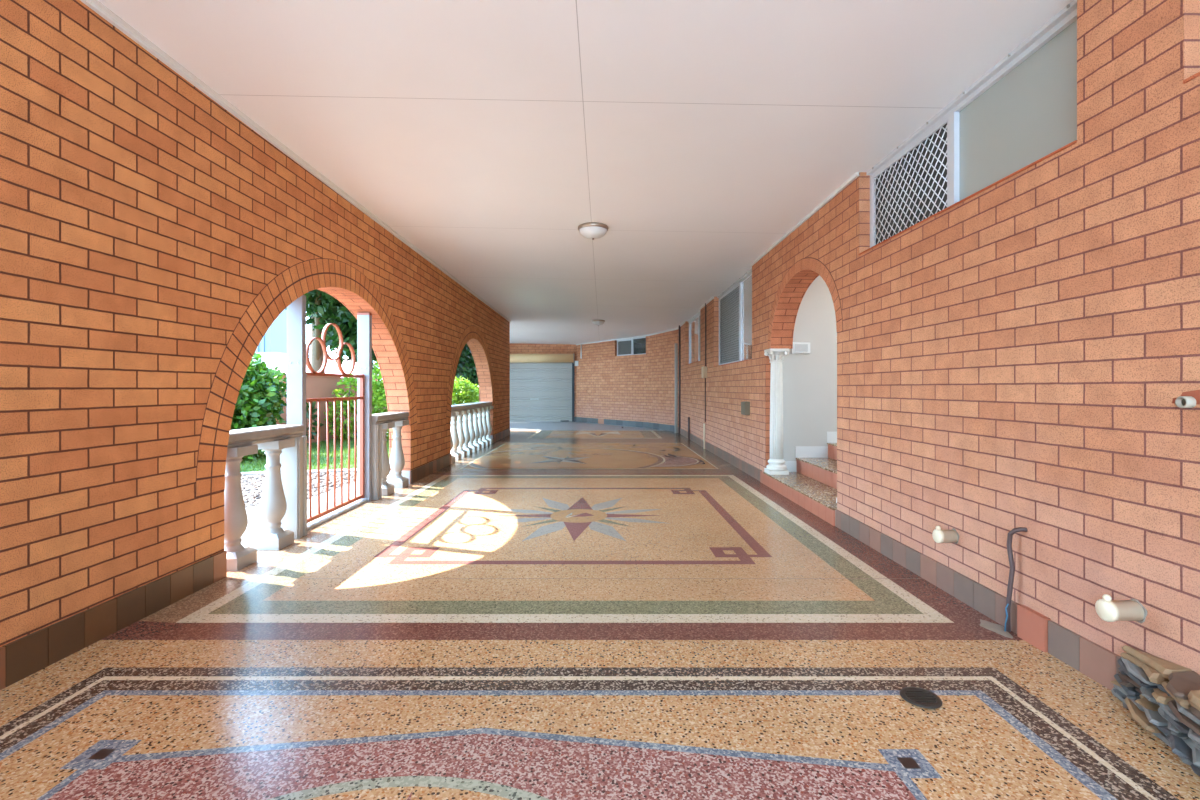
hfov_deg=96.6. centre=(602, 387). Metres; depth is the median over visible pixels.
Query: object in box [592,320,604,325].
ceiling light
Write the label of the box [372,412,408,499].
balustrade
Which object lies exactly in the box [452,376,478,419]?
shrub
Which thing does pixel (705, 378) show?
conduit
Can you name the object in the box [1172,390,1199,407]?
pipe stub
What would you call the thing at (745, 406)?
wall box
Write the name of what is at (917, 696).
floor drain
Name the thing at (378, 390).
shrub
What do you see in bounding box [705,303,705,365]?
conduit
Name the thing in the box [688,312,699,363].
window
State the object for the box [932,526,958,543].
pipe stub
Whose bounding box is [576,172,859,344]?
trim
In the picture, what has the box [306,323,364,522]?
gate
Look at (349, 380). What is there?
shrub
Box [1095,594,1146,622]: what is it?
pipe stub
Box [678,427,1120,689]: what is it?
baseboard
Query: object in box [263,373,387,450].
wall
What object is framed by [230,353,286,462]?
shrub
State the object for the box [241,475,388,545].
path
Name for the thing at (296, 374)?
gate post
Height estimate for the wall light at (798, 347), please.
0.135 m
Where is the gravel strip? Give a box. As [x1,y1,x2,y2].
[241,472,356,507]
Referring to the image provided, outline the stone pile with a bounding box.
[1111,645,1199,775]
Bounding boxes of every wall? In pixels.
[0,0,509,646]
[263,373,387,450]
[479,343,576,416]
[577,336,647,421]
[648,330,677,424]
[678,0,1199,674]
[782,275,836,460]
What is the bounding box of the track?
[307,499,367,529]
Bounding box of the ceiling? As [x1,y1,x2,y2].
[98,0,1072,344]
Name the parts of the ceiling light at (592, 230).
lamp shade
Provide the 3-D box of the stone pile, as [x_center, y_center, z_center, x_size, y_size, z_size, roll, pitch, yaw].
[1.670,1.019,1.302,0.463,0.225,1.345,0,0,0]
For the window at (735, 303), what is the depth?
8.01 m
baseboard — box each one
[0,428,509,689]
[574,417,674,431]
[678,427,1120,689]
[784,432,836,471]
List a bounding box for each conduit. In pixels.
[703,423,704,448]
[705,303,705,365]
[705,378,705,421]
[1004,527,1027,631]
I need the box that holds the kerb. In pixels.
[240,468,356,474]
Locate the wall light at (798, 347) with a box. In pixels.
[791,342,809,353]
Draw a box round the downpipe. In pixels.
[675,343,677,432]
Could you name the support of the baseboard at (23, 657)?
attached to the wall at (152, 239)
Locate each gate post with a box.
[286,295,306,435]
[357,313,371,500]
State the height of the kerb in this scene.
0.120 m
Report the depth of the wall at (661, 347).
14.35 m
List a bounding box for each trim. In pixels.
[80,0,511,321]
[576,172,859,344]
[687,72,1199,366]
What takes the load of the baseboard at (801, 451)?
attached to the wall at (809, 380)
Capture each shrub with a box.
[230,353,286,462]
[306,401,322,445]
[323,374,356,440]
[372,360,388,438]
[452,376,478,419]
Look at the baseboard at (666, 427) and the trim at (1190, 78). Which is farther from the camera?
the baseboard at (666, 427)
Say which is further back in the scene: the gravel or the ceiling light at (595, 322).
the ceiling light at (595, 322)
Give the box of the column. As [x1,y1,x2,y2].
[764,349,788,474]
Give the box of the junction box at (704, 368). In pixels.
[701,366,706,377]
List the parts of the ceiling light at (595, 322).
lamp shade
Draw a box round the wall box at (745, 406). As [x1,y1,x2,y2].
[741,402,749,414]
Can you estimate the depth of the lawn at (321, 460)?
8.41 m
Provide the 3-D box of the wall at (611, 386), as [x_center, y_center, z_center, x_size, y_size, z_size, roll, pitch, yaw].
[0.299,-0.198,16.541,0.250,2.647,3.528,0,0,-38]
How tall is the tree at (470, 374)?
5.626 m
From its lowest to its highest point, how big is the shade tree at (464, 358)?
5.514 m
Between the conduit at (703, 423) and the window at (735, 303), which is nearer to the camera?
the window at (735, 303)
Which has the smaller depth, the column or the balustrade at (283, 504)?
the balustrade at (283, 504)
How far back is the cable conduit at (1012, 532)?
2.45 m
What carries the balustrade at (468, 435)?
on the floor
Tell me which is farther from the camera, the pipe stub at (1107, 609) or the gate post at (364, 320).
the gate post at (364, 320)
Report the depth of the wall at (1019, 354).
2.28 m
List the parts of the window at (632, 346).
frame, pane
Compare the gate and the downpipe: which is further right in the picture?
the downpipe
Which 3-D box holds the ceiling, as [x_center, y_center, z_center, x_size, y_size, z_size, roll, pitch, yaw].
[0.925,-1.618,8.150,10.150,0.523,20.900,0,0,0]
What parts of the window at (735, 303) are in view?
frame, pane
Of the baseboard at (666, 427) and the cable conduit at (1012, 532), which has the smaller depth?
the cable conduit at (1012, 532)
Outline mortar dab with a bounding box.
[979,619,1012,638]
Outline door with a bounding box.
[510,354,573,421]
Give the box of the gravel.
[241,471,356,506]
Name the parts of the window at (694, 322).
pane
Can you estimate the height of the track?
0.021 m
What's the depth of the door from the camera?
17.93 m
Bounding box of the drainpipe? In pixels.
[679,325,680,433]
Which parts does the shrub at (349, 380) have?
stem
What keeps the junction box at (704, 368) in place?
attached to the wall at (1019, 354)
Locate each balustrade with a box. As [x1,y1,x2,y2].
[224,425,306,570]
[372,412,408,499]
[450,402,493,463]
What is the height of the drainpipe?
2.656 m
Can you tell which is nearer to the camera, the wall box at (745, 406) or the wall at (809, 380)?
the wall at (809, 380)
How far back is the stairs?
5.43 m
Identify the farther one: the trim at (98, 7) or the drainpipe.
the drainpipe
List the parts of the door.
rail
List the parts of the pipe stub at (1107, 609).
knob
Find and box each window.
[617,336,645,355]
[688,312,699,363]
[717,268,751,364]
[866,0,1076,247]
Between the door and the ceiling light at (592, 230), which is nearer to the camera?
the ceiling light at (592, 230)
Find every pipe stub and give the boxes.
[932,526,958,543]
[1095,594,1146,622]
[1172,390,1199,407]
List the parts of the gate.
rail, rail, rail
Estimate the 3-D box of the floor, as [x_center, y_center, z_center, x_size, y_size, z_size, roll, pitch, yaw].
[-2.700,1.173,7.500,9.400,0.104,21.400,0,0,0]
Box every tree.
[285,289,376,373]
[454,354,478,391]
[456,343,471,375]
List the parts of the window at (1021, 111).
frame, pane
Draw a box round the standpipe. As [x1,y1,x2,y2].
[688,417,689,439]
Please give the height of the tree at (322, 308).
6.059 m
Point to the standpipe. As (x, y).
(688, 417)
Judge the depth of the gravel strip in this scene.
6.42 m
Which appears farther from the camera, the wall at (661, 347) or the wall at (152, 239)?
the wall at (661, 347)
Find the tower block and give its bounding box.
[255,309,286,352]
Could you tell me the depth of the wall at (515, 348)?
17.90 m
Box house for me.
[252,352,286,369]
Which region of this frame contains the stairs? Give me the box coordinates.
[760,443,836,525]
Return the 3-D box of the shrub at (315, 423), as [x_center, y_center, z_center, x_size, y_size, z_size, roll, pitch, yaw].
[-5.657,0.732,10.191,0.492,1.047,0.660,0,0,0]
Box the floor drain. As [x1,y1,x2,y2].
[899,686,942,708]
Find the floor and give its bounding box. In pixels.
[0,422,1199,799]
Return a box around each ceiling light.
[578,222,607,239]
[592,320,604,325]
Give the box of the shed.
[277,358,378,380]
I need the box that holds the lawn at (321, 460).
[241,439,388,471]

